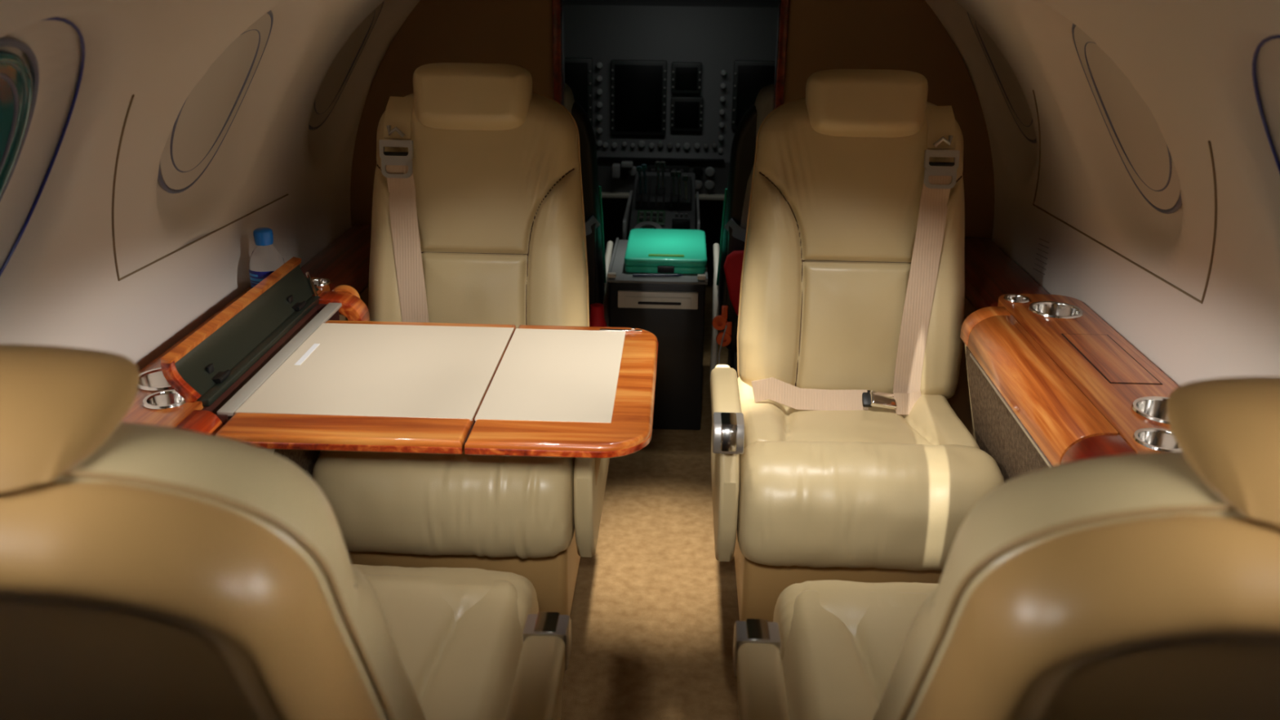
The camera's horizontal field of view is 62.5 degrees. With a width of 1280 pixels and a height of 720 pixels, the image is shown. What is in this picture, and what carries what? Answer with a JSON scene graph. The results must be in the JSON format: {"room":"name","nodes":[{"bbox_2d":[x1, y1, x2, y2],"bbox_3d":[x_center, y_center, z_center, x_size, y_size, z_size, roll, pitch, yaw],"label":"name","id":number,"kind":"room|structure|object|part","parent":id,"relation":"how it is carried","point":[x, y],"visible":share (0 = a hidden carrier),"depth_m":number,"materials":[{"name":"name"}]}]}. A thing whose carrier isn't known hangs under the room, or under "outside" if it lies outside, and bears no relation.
{"room":"aircraft cabin","nodes":[
{"label":"aircraft cabin","id":0,"kind":"room"},
{"bbox_2d":[0,0,420,370],"bbox_3d":[-0.639,-0.154,2.106,0.552,1.532,5.588,1,21,2],"label":"wall","id":1,"kind":"structure","parent":0,"point":[60,286],"depth_m":1.60,"materials":[{"name":"beige plastic"}]},
{"bbox_2d":[0,17,84,276],"bbox_3d":[-0.735,-0.171,1.157,0.241,0.396,0.421,1,21,2],"label":"window","id":2,"kind":"structure","parent":1,"relation":"in","point":[19,86],"depth_m":1.23,"materials":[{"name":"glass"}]},
{"bbox_3d":[-0.760,-0.187,1.151,0.190,0.319,0.329,1,21,2],"label":"frame","id":3,"kind":"part","parent":2,"relation":"part of","materials":[{"name":"blue"}]},
{"bbox_2d":[111,94,288,280],"bbox_3d":[-0.789,-0.358,1.871,0.122,0.332,0.917,-2,21,-7],"label":"trim","id":4,"kind":"structure","parent":1,"relation":"attached to","point":[133,95],"depth_m":1.61,"materials":[{"name":"brown plastic"}]},
{"bbox_2d":[157,10,273,193],"bbox_3d":[-0.730,-0.448,1.833,0.190,0.319,0.329,1,21,2],"label":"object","id":5,"kind":"structure","parent":1,"relation":"in","point":[208,113],"depth_m":1.83,"materials":[{"name":"beige plastic"}]},
{"bbox_2d":[120,256,369,554],"bbox_3d":[-0.704,0.230,2.008,0.252,0.716,0.775,1,21,2],"label":"console","id":6,"kind":"object","parent":1,"relation":"attached to","point":[198,384],"visible":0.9,"depth_m":1.80,"materials":[{"name":"brown wood"}]},
{"bbox_2d":[120,277,330,427],"bbox_3d":[-0.748,-0.025,1.912,0.157,0.030,0.775,1,21,2],"label":"countertop","id":7,"kind":"structure","parent":6,"relation":"on","point":[138,413],"depth_m":1.61,"materials":[{"name":"brown wood"}]},
{"bbox_2d":[248,227,284,288],"bbox_3d":[-0.756,-0.174,2.142,0.069,0.190,0.071,1,21,2],"label":"water bottle","id":8,"kind":"object","parent":6,"relation":"in","point":[265,259],"visible":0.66,"depth_m":2.11,"materials":[{"name":"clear plastic"}]},
{"bbox_2d":[249,276,263,281],"bbox_3d":[-0.768,-0.161,2.114,0.038,0.006,0.006,9,22,20],"label":"print","id":9,"kind":"object","parent":8,"relation":"on","point":[251,278],"depth_m":2.11,"materials":[{"name":"blue"}]},
{"bbox_3d":[-0.612,0.190,1.933,0.049,0.286,0.650,1,21,2],"label":"panel","id":10,"kind":"part","parent":6,"relation":"part of","materials":[{"name":"carpet"}]},
{"bbox_2d":[215,320,657,457],"bbox_3d":[-0.295,0.087,1.798,0.641,0.148,0.527,1,21,2],"label":"folding table","id":11,"kind":"object","parent":6,"relation":"in","point":[401,387],"visible":0.91,"depth_m":1.70,"materials":[{"name":"brown wood"}]},
{"bbox_2d":[300,224,371,293],"bbox_3d":[-0.718,-0.228,2.567,0.162,0.040,0.695,1,21,2],"label":"trim","id":12,"kind":"structure","parent":1,"relation":"attached to","point":[345,260],"depth_m":2.54,"materials":[{"name":"red wood"}]},
{"bbox_2d":[308,0,384,129],"bbox_3d":[-0.700,-0.709,2.514,0.190,0.319,0.329,1,21,2],"label":"window","id":13,"kind":"structure","parent":1,"relation":"in","point":[340,69],"depth_m":2.54,"materials":[{"name":"beige plastic"}]},
{"bbox_2d":[339,284,368,320],"bbox_3d":[-0.681,0.061,2.688,0.242,0.584,0.675,1,21,2],"label":"trim","id":14,"kind":"structure","parent":1,"relation":"attached to","point":[363,295],"depth_m":2.46,"materials":[{"name":"brown wood"}]},
{"bbox_2d":[560,255,739,719],"bbox_3d":[0.037,0.544,2.351,1.400,0.060,5.600,1,21,2],"label":"floor","id":15,"kind":"structure","parent":0,"point":[654,615],"depth_m":2.32,"materials":[{"name":"carpet"}]},
{"bbox_2d":[0,344,571,719],"bbox_3d":[-0.377,0.393,1.191,0.573,1.069,0.855,1,21,2],"label":"seat","id":16,"kind":"object","parent":15,"relation":"on","point":[148,571],"visible":1,"depth_m":0.70,"materials":[{"name":"leather"}]},
{"bbox_3d":[-0.427,0.301,0.917,0.480,0.630,0.321,1,21,2],"label":"backrest","id":17,"kind":"part","parent":16,"relation":"part of","materials":[{"name":"leather"}]},
{"bbox_2d":[363,574,523,719],"bbox_3d":[-0.398,0.478,1.315,0.470,0.170,0.540,1,21,2],"label":"seat cushion","id":18,"kind":"object","parent":16,"relation":"on","point":[458,638],"depth_m":1.40,"materials":[{"name":"leather"}]},
{"bbox_3d":[-0.120,0.402,1.137,0.051,0.055,0.285,1,21,2],"label":"armrest","id":19,"kind":"part","parent":16,"relation":"part of","materials":[{"name":"leather"}]},
{"bbox_3d":[-0.142,0.547,1.374,0.035,0.145,0.500,1,21,2],"label":"panel","id":20,"kind":"part","parent":16,"relation":"part of","materials":[{"name":"leather"}]},
{"bbox_2d":[312,62,609,615],"bbox_3d":[-0.328,-0.008,2.138,0.548,1.106,0.731,1,21,2],"label":"seat","id":21,"kind":"object","parent":15,"relation":"on","point":[496,165],"visible":0.63,"depth_m":2.16,"materials":[{"name":"leather"}]},
{"bbox_2d":[378,96,429,322],"bbox_3d":[-0.495,-0.225,2.233,0.081,0.631,0.183,-3,21,-11],"label":"belt","id":22,"kind":"object","parent":21,"relation":"on","point":[397,166],"visible":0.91,"depth_m":2.19,"materials":[{"name":"woven fabric webbing"},{"name":"grey metal"},{"name":"black plastic"}]},
{"bbox_3d":[-0.352,-0.242,2.265,0.480,0.652,0.238,1,21,2],"label":"backrest","id":23,"kind":"part","parent":21,"relation":"part of","materials":[{"name":"leather"}]},
{"bbox_3d":[-0.093,0.194,2.120,0.035,0.245,0.470,1,21,2],"label":"panel","id":24,"kind":"part","parent":21,"relation":"part of","materials":[{"name":"leather"}]},
{"bbox_2d":[564,83,613,327],"bbox_3d":[-0.278,-0.377,3.261,0.388,1.000,0.529,1,21,2],"label":"seat","id":25,"kind":"object","parent":15,"relation":"on","point":[598,263],"visible":0.19,"depth_m":3.02,"materials":[{"name":"leather"}]},
{"bbox_3d":[-0.288,-0.667,2.927,0.220,0.218,0.114,1,21,2],"label":"seat","id":26,"kind":"part","parent":25,"relation":"part of","materials":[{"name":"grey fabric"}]},
{"bbox_3d":[-0.289,-0.439,3.067,0.376,0.695,0.177,1,21,2],"label":"backrest","id":27,"kind":"part","parent":25,"relation":"part of","materials":[{"name":"leather"}]},
{"bbox_3d":[-0.100,-0.158,3.284,0.022,0.380,0.232,1,21,2],"label":"arm rail","id":28,"kind":"part","parent":25,"relation":"part of","materials":[{"name":"beige plastic"}]},
{"bbox_2d":[589,302,607,327],"bbox_3d":[-0.120,0.046,2.960,0.068,0.430,0.068,1,21,2],"label":"fire extinguisher","id":29,"kind":"object","parent":15,"relation":"on","point":[597,318],"visible":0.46,"depth_m":2.88,"materials":[{"name":"red metal"}]},
{"bbox_2d":[606,237,707,430],"bbox_3d":[0.055,-0.093,3.258,0.286,0.480,0.470,1,21,2],"label":"base cabinet","id":30,"kind":"object","parent":15,"relation":"on","point":[672,308],"visible":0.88,"depth_m":3.03,"materials":[{"name":"black plastic"}]},
{"bbox_2d":[606,237,707,284],"bbox_3d":[0.058,-0.304,3.185,0.286,0.017,0.455,1,21,2],"label":"tray","id":31,"kind":"object","parent":30,"relation":"on","point":[617,274],"depth_m":3.00,"materials":[{"name":"grey paint"}]},
{"bbox_2d":[632,274,683,276],"bbox_3d":[0.051,-0.241,3.004,0.146,0.008,0.008,0,21,-2],"label":"pen","id":32,"kind":"object","parent":30,"relation":"on","point":[633,275],"visible":1,"depth_m":3.00,"materials":[{"name":"black plastic"}]},
{"bbox_3d":[0.051,-0.171,2.993,0.228,0.049,0.016,1,21,2],"label":"drawer","id":33,"kind":"part","parent":30,"relation":"part of","materials":[{"name":"beige plastic"}]},
{"bbox_3d":[0.051,-0.164,2.986,0.186,0.029,0.007,1,21,2],"label":"drawer panel","id":34,"kind":"part","parent":30,"relation":"part of","materials":[{"name":"beige plastic"}]},
{"bbox_2d":[624,228,706,274],"bbox_3d":[0.080,-0.334,3.194,0.239,0.049,0.371,1,21,2],"label":"case","id":35,"kind":"object","parent":30,"relation":"on","point":[650,251],"visible":1,"depth_m":3.10,"materials":[{"name":"teal plastic"}]},
{"bbox_2d":[622,161,700,239],"bbox_3d":[0.079,-0.384,3.778,0.256,0.651,0.570,1,21,2],"label":"console","id":36,"kind":"object","parent":15,"relation":"on","point":[663,200],"visible":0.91,"depth_m":3.67,"materials":[{"name":"grey painted metal"},{"name":"black plastic"}]},
{"bbox_3d":[-0.003,-0.660,3.644,0.022,0.021,0.021,1,21,2],"label":"lever knob","id":37,"kind":"part","parent":36,"relation":"part of","materials":[{"name":"teal"}]},
{"bbox_3d":[0.001,-0.614,3.683,0.014,0.108,0.038,3,21,6],"label":"lever","id":38,"kind":"part","parent":36,"relation":"part of","materials":[{"name":"teal"}]},
{"bbox_3d":[0.014,-0.668,3.651,0.022,0.021,0.021,1,21,2],"label":"lever knob","id":39,"kind":"part","parent":36,"relation":"part of","materials":[{"name":"teal"}]},
{"bbox_3d":[0.017,-0.620,3.690,0.014,0.113,0.038,3,21,6],"label":"lever","id":40,"kind":"part","parent":36,"relation":"part of","materials":[{"name":"teal"}]},
{"bbox_3d":[0.038,-0.488,3.606,0.095,0.027,0.100,1,21,2],"label":"switch panel","id":41,"kind":"part","parent":36,"relation":"part of","materials":[{"name":"green"}]},
{"bbox_3d":[0.062,-0.682,3.676,0.022,0.021,0.021,1,21,2],"label":"lever knob","id":42,"kind":"part","parent":36,"relation":"part of","materials":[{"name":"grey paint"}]},
{"bbox_3d":[0.066,-0.631,3.716,0.014,0.118,0.038,3,21,6],"label":"lever","id":43,"kind":"part","parent":36,"relation":"part of","materials":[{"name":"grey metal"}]},
{"bbox_3d":[0.080,-0.509,3.714,0.256,0.070,0.500,1,21,2],"label":"rail","id":44,"kind":"part","parent":36,"relation":"part of","materials":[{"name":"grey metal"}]},
{"bbox_3d":[0.083,-0.631,3.715,0.014,0.118,0.038,3,21,6],"label":"lever","id":45,"kind":"part","parent":36,"relation":"part of","materials":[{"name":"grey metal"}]},
{"bbox_3d":[0.079,-0.682,3.675,0.022,0.021,0.021,1,21,2],"label":"lever knob","id":46,"kind":"part","parent":36,"relation":"part of","materials":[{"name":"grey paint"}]},
{"bbox_3d":[0.115,-0.643,3.646,0.022,0.021,0.021,1,21,2],"label":"lever knob","id":47,"kind":"part","parent":36,"relation":"part of","materials":[{"name":"grey paint"}]},
{"bbox_3d":[0.119,-0.604,3.681,0.014,0.094,0.038,3,21,6],"label":"lever","id":48,"kind":"part","parent":36,"relation":"part of","materials":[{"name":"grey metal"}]},
{"bbox_3d":[0.133,-0.643,3.645,0.022,0.021,0.021,1,21,2],"label":"lever knob","id":49,"kind":"part","parent":36,"relation":"part of","materials":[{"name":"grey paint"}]},
{"bbox_3d":[0.137,-0.604,3.681,0.014,0.094,0.038,3,21,6],"label":"lever","id":50,"kind":"part","parent":36,"relation":"part of","materials":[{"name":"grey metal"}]},
{"bbox_3d":[0.156,-0.626,3.629,0.022,0.021,0.021,1,21,2],"label":"lever knob","id":51,"kind":"part","parent":36,"relation":"part of","materials":[{"name":"grey paint"}]},
{"bbox_3d":[0.160,-0.592,3.663,0.014,0.084,0.037,3,21,6],"label":"lever","id":52,"kind":"part","parent":36,"relation":"part of","materials":[{"name":"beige plastic"}]},
{"bbox_2d":[710,84,773,377],"bbox_3d":[0.419,-0.359,3.237,0.388,1.000,0.529,1,21,2],"label":"seat","id":53,"kind":"object","parent":15,"relation":"on","point":[737,193],"visible":0.16,"depth_m":2.99,"materials":[{"name":"black plastic"}]},
{"bbox_3d":[0.232,-0.150,3.272,0.022,0.380,0.232,1,21,2],"label":"arm rail","id":54,"kind":"part","parent":53,"relation":"part of","materials":[{"name":"beige plastic"}]},
{"bbox_3d":[0.422,0.001,3.401,0.260,0.210,0.320,1,21,2],"label":"seat frame","id":55,"kind":"part","parent":53,"relation":"part of","materials":[{"name":"grey leather"}]},
{"bbox_2d":[724,250,743,315],"bbox_3d":[0.287,-0.207,3.004,0.102,0.220,0.033,1,21,2],"label":"cushion","id":56,"kind":"object","parent":53,"relation":"attached to","point":[733,264],"visible":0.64,"depth_m":2.98,"materials":[{"name":"red fabric"}]},
{"bbox_3d":[0.420,-0.421,3.042,0.376,0.695,0.177,1,21,2],"label":"backrest","id":57,"kind":"part","parent":53,"relation":"part of","materials":[{"name":"black plastic"}]},
{"bbox_3d":[0.421,-0.649,2.903,0.220,0.218,0.114,1,21,2],"label":"seat","id":58,"kind":"part","parent":53,"relation":"part of","materials":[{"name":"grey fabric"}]},
{"bbox_2d":[710,69,1004,622],"bbox_3d":[0.413,0.011,2.112,0.548,1.106,0.731,1,21,2],"label":"seat","id":59,"kind":"object","parent":15,"relation":"on","point":[873,495],"visible":0.83,"depth_m":2.14,"materials":[{"name":"leather"}]},
{"bbox_3d":[0.168,0.201,2.112,0.035,0.245,0.470,1,21,2],"label":"panel","id":60,"kind":"part","parent":59,"relation":"part of","materials":[{"name":"leather"}]},
{"bbox_3d":[0.159,0.077,1.960,0.051,0.055,0.245,1,21,2],"label":"armrest","id":61,"kind":"part","parent":59,"relation":"part of","materials":[{"name":"leather"}]},
{"bbox_3d":[0.458,-0.222,2.237,0.480,0.652,0.238,1,21,2],"label":"backrest","id":62,"kind":"part","parent":59,"relation":"part of","materials":[{"name":"leather"}]},
{"bbox_2d":[751,106,959,414],"bbox_3d":[0.468,-0.170,2.120,0.454,0.631,0.170,-11,24,-28],"label":"belt","id":63,"kind":"object","parent":59,"relation":"on","point":[940,178],"visible":0.94,"depth_m":2.17,"materials":[{"name":"fabric webbing"},{"name":"grey metal"},{"name":"chrome"}]},
{"bbox_2d":[737,376,979,456],"bbox_3d":[0.426,0.154,2.171,0.470,0.156,0.425,1,21,2],"label":"seat cushion","id":64,"kind":"object","parent":59,"relation":"on","point":[931,420],"depth_m":2.11,"materials":[{"name":"leather"}]},
{"bbox_2d":[733,376,1279,719],"bbox_3d":[0.395,0.412,1.164,0.573,1.069,0.856,1,21,2],"label":"seat","id":65,"kind":"object","parent":15,"relation":"on","point":[1145,585],"visible":1,"depth_m":0.67,"materials":[{"name":"leather"}]},
{"bbox_3d":[0.135,0.409,1.129,0.051,0.055,0.285,1,21,2],"label":"armrest","id":66,"kind":"part","parent":65,"relation":"part of","materials":[{"name":"leather"}]},
{"bbox_2d":[781,590,930,719],"bbox_3d":[0.420,0.499,1.288,0.470,0.170,0.540,1,21,2],"label":"seat cushion","id":67,"kind":"object","parent":65,"relation":"on","point":[841,650],"depth_m":1.39,"materials":[{"name":"leather"}]},
{"bbox_3d":[0.431,0.322,0.888,0.480,0.630,0.321,1,21,2],"label":"backrest","id":68,"kind":"part","parent":65,"relation":"part of","materials":[{"name":"leather"}]},
{"bbox_2d":[601,198,724,257],"bbox_3d":[0.161,-1.190,4.703,1.780,1.524,0.040,1,21,2],"label":"wall","id":69,"kind":"structure","parent":0,"point":[711,211],"depth_m":4.89,"materials":[{"name":"grey"}]},
{"bbox_2d":[564,0,777,200],"bbox_3d":[0.141,-1.065,4.205,1.240,0.782,0.380,1,21,2],"label":"panel","id":70,"kind":"object","parent":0,"point":[673,82],"visible":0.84,"depth_m":4.09,"materials":[{"name":"dark grey paint"},{"name":"black plastic"},{"name":"glass"}]},
{"bbox_3d":[-0.157,-1.139,4.078,0.023,0.023,0.019,1,21,2],"label":"knob","id":71,"kind":"part","parent":70,"relation":"part of","materials":[{"name":"grey plastic"}]},
{"bbox_3d":[-0.157,-1.092,4.096,0.023,0.023,0.019,1,21,2],"label":"knob","id":72,"kind":"part","parent":70,"relation":"part of","materials":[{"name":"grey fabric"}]},
{"bbox_3d":[-0.158,-1.046,4.114,0.023,0.023,0.019,1,21,2],"label":"knob","id":73,"kind":"part","parent":70,"relation":"part of","materials":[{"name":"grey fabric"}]},
{"bbox_3d":[-0.159,-0.999,4.132,0.023,0.023,0.019,1,21,2],"label":"knob","id":74,"kind":"part","parent":70,"relation":"part of","materials":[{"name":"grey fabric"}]},
{"bbox_3d":[-0.159,-0.952,4.150,0.023,0.023,0.019,1,21,2],"label":"knob","id":75,"kind":"part","parent":70,"relation":"part of","materials":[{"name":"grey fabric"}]},
{"bbox_3d":[-0.160,-0.906,4.168,0.023,0.023,0.019,1,21,2],"label":"knob","id":76,"kind":"part","parent":70,"relation":"part of","materials":[{"name":"grey plastic"}]},
{"bbox_3d":[-0.160,-0.859,4.186,0.023,0.023,0.019,1,21,2],"label":"knob","id":77,"kind":"part","parent":70,"relation":"part of","materials":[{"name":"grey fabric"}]},
{"bbox_3d":[-0.137,-0.853,4.187,0.023,0.023,0.019,1,21,2],"label":"knob","id":78,"kind":"part","parent":70,"relation":"part of","materials":[{"name":"grey plastic"}]},
{"bbox_3d":[-0.101,-0.851,4.186,0.023,0.023,0.019,1,21,2],"label":"knob","id":79,"kind":"part","parent":70,"relation":"part of","materials":[{"name":"grey plastic"}]},
{"bbox_3d":[-0.068,-0.731,4.189,0.039,0.039,0.019,1,21,2],"label":"knob","id":80,"kind":"part","parent":70,"relation":"part of","materials":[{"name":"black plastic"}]},
{"bbox_3d":[-0.028,-0.748,4.180,0.039,0.039,0.019,1,21,2],"label":"knob","id":81,"kind":"part","parent":70,"relation":"part of","materials":[{"name":"grey plastic"}]},
{"bbox_3d":[0.007,-0.855,4.180,0.028,0.028,0.019,1,21,2],"label":"knob","id":82,"kind":"part","parent":70,"relation":"part of","materials":[{"name":"grey plastic"}]},
{"bbox_3d":[0.046,-0.849,4.180,0.023,0.023,0.019,1,21,2],"label":"knob","id":83,"kind":"part","parent":70,"relation":"part of","materials":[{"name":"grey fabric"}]},
{"bbox_3d":[0.081,-0.852,4.178,0.023,0.023,0.019,1,21,2],"label":"knob","id":84,"kind":"part","parent":70,"relation":"part of","materials":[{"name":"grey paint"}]},
{"bbox_3d":[0.119,-0.848,4.178,0.023,0.023,0.019,1,21,2],"label":"knob","id":85,"kind":"part","parent":70,"relation":"part of","materials":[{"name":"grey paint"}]},
{"bbox_3d":[0.185,-0.846,4.175,0.028,0.028,0.019,1,21,2],"label":"knob","id":86,"kind":"part","parent":70,"relation":"part of","materials":[{"name":"grey plastic"}]},
{"bbox_3d":[0.227,-0.846,4.173,0.023,0.023,0.019,1,21,2],"label":"knob","id":87,"kind":"part","parent":70,"relation":"part of","materials":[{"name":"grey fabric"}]},
{"bbox_3d":[0.230,-0.744,4.170,0.039,0.039,0.019,1,21,2],"label":"knob","id":88,"kind":"part","parent":70,"relation":"part of","materials":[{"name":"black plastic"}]},
{"bbox_3d":[0.229,-0.697,4.189,0.039,0.039,0.019,1,21,2],"label":"knob","id":89,"kind":"part","parent":70,"relation":"part of","materials":[{"name":"grey plastic"}]},
{"bbox_3d":[0.276,-0.696,4.187,0.039,0.039,0.019,1,21,2],"label":"knob","id":90,"kind":"part","parent":70,"relation":"part of","materials":[{"name":"grey plastic"}]},
{"bbox_3d":[0.277,-0.743,4.169,0.039,0.039,0.019,1,21,2],"label":"knob","id":91,"kind":"part","parent":70,"relation":"part of","materials":[{"name":"grey plastic"}]},
{"bbox_3d":[0.319,-0.828,4.176,0.021,0.021,0.019,1,21,2],"label":"knob","id":92,"kind":"part","parent":70,"relation":"part of","materials":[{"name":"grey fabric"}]},
{"bbox_3d":[0.320,-0.875,4.158,0.021,0.021,0.019,1,21,2],"label":"knob","id":93,"kind":"part","parent":70,"relation":"part of","materials":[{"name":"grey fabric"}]},
{"bbox_3d":[0.320,-0.921,4.140,0.021,0.021,0.019,1,21,2],"label":"knob","id":94,"kind":"part","parent":70,"relation":"part of","materials":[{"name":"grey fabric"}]},
{"bbox_3d":[0.321,-0.968,4.122,0.021,0.021,0.019,1,21,2],"label":"knob","id":95,"kind":"part","parent":70,"relation":"part of","materials":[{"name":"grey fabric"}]},
{"bbox_3d":[0.321,-1.015,4.105,0.021,0.021,0.019,1,21,2],"label":"knob","id":96,"kind":"part","parent":70,"relation":"part of","materials":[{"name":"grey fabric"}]},
{"bbox_3d":[0.322,-1.061,4.087,0.021,0.021,0.019,1,21,2],"label":"knob","id":97,"kind":"part","parent":70,"relation":"part of","materials":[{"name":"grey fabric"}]},
{"bbox_3d":[0.323,-1.108,4.069,0.021,0.021,0.019,1,21,2],"label":"knob","id":98,"kind":"part","parent":70,"relation":"part of","materials":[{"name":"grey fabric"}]},
{"bbox_2d":[350,0,994,239],"bbox_3d":[0.079,-0.452,2.851,1.740,1.442,0.050,1,21,2],"label":"wall","id":99,"kind":"structure","parent":0,"point":[908,35],"depth_m":2.70,"materials":[{"name":"brown"}]},
{"bbox_2d":[551,0,564,106],"bbox_3d":[-0.215,-0.459,2.862,0.022,1.440,0.080,1,21,2],"label":"trim","id":100,"kind":"structure","parent":99,"relation":"attached to","point":[557,6],"depth_m":2.70,"materials":[{"name":"red wood"}]},
{"bbox_2d":[772,0,789,111],"bbox_3d":[0.358,-0.444,2.842,0.022,1.440,0.080,1,21,2],"label":"trim","id":101,"kind":"structure","parent":99,"relation":"attached to","point":[783,5],"depth_m":2.68,"materials":[{"name":"red wood"}]},
{"bbox_2d":[715,321,732,346],"bbox_3d":[0.235,-0.072,2.953,0.044,0.072,0.013,1,21,2],"label":"handle","id":102,"kind":"object","parent":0,"point":[727,338],"visible":1,"depth_m":2.95,"materials":[{"name":"orange plastic"}]},
{"bbox_2d":[711,305,728,364],"bbox_3d":[0.221,0.045,2.990,0.044,0.406,0.049,1,21,2],"label":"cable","id":103,"kind":"object","parent":102,"relation":"attached to","point":[726,325],"depth_m":2.94,"materials":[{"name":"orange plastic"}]},
{"bbox_3d":[0.224,-0.117,2.947,0.044,0.072,0.013,1,21,2],"label":"pull handle","id":104,"kind":"part","parent":103,"relation":"part of","materials":[{"name":"orange plastic"}]},
{"bbox_3d":[0.236,-0.133,2.942,0.018,0.040,0.010,1,21,2],"label":"stem","id":105,"kind":"part","parent":103,"relation":"part of","materials":[{"name":"orange plastic"}]},
{"bbox_3d":[0.247,-0.087,2.948,0.018,0.040,0.010,1,21,2],"label":"stem","id":106,"kind":"part","parent":102,"relation":"part of","materials":[{"name":"orange plastic"}]},
{"bbox_2d":[924,0,1279,386],"bbox_3d":[0.728,-0.119,2.059,0.552,1.532,5.588,1,21,2],"label":"wall","id":107,"kind":"structure","parent":0,"point":[1189,61],"depth_m":1.68,"materials":[{"name":"beige plastic"}]},
{"bbox_2d":[946,295,977,435],"bbox_3d":[0.799,0.099,2.637,0.242,0.584,0.675,1,21,2],"label":"trim","id":108,"kind":"structure","parent":107,"relation":"attached to","point":[959,402],"depth_m":2.45,"materials":[{"name":"brown"}]},
{"bbox_2d":[966,11,1036,142],"bbox_3d":[0.845,-0.670,2.461,0.190,0.318,0.329,1,21,2],"label":"window","id":109,"kind":"structure","parent":107,"relation":"in","point":[1011,91],"depth_m":2.50,"materials":[{"name":"beige plastic"}]},
{"bbox_2d":[964,236,1049,310],"bbox_3d":[0.843,-0.189,2.514,0.162,0.040,0.695,1,21,2],"label":"trim","id":110,"kind":"structure","parent":107,"relation":"attached to","point":[990,273],"depth_m":2.48,"materials":[{"name":"red wood"}]},
{"bbox_2d":[1033,238,1048,275],"bbox_3d":[0.926,-0.240,2.433,0.008,0.088,0.092,1,21,2],"label":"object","id":111,"kind":"structure","parent":107,"relation":"attached to","point":[1039,238],"depth_m":2.43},
{"bbox_2d":[960,293,1182,482],"bbox_3d":[0.766,0.297,1.970,0.252,0.650,0.775,1,21,2],"label":"console","id":112,"kind":"object","parent":107,"relation":"attached to","point":[1051,382],"visible":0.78,"depth_m":1.82,"materials":[{"name":"brown wood"}]},
{"bbox_3d":[0.672,0.223,1.889,0.049,0.286,0.650,1,21,2],"label":"panel","id":113,"kind":"part","parent":112,"relation":"part of","materials":[{"name":"fabric"}]},
{"bbox_3d":[0.647,0.096,1.817,0.005,0.007,0.605,1,21,2],"label":"rail","id":114,"kind":"part","parent":112,"relation":"part of","materials":[{"name":"brown wood"}]},
{"bbox_3d":[0.682,0.043,1.835,0.079,0.072,0.550,1,21,2],"label":"lid","id":115,"kind":"part","parent":112,"relation":"part of","materials":[{"name":"brown wood"}]},
{"bbox_2d":[997,293,1179,453],"bbox_3d":[0.811,0.014,1.859,0.170,0.030,0.775,1,21,2],"label":"countertop","id":116,"kind":"structure","parent":112,"relation":"on","point":[1114,402],"depth_m":1.83,"materials":[{"name":"brown wood"}]},
{"bbox_3d":[0.829,-0.004,1.865,0.081,0.002,0.240,1,21,2],"label":"access panel","id":117,"kind":"part","parent":112,"relation":"part of","materials":[{"name":"brown wood"}]},
{"bbox_2d":[1032,89,1217,303],"bbox_3d":[0.839,-0.324,1.922,0.119,0.315,1.034,2,21,3],"label":"trim","id":118,"kind":"structure","parent":107,"relation":"attached to","point":[1209,141],"depth_m":1.74,"materials":[{"name":"brown plastic"}]},
{"bbox_2d":[1071,23,1182,213],"bbox_3d":[0.815,-0.409,1.780,0.190,0.318,0.329,1,21,2],"label":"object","id":119,"kind":"structure","parent":107,"relation":"in","point":[1136,135],"depth_m":1.79,"materials":[{"name":"beige plastic"}]},
{"bbox_2d":[1252,35,1279,174],"bbox_3d":[0.760,-0.133,1.105,0.241,0.396,0.421,1,21,2],"label":"window","id":120,"kind":"structure","parent":107,"relation":"in","point":[1264,42],"depth_m":1.23,"materials":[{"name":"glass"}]}
]}

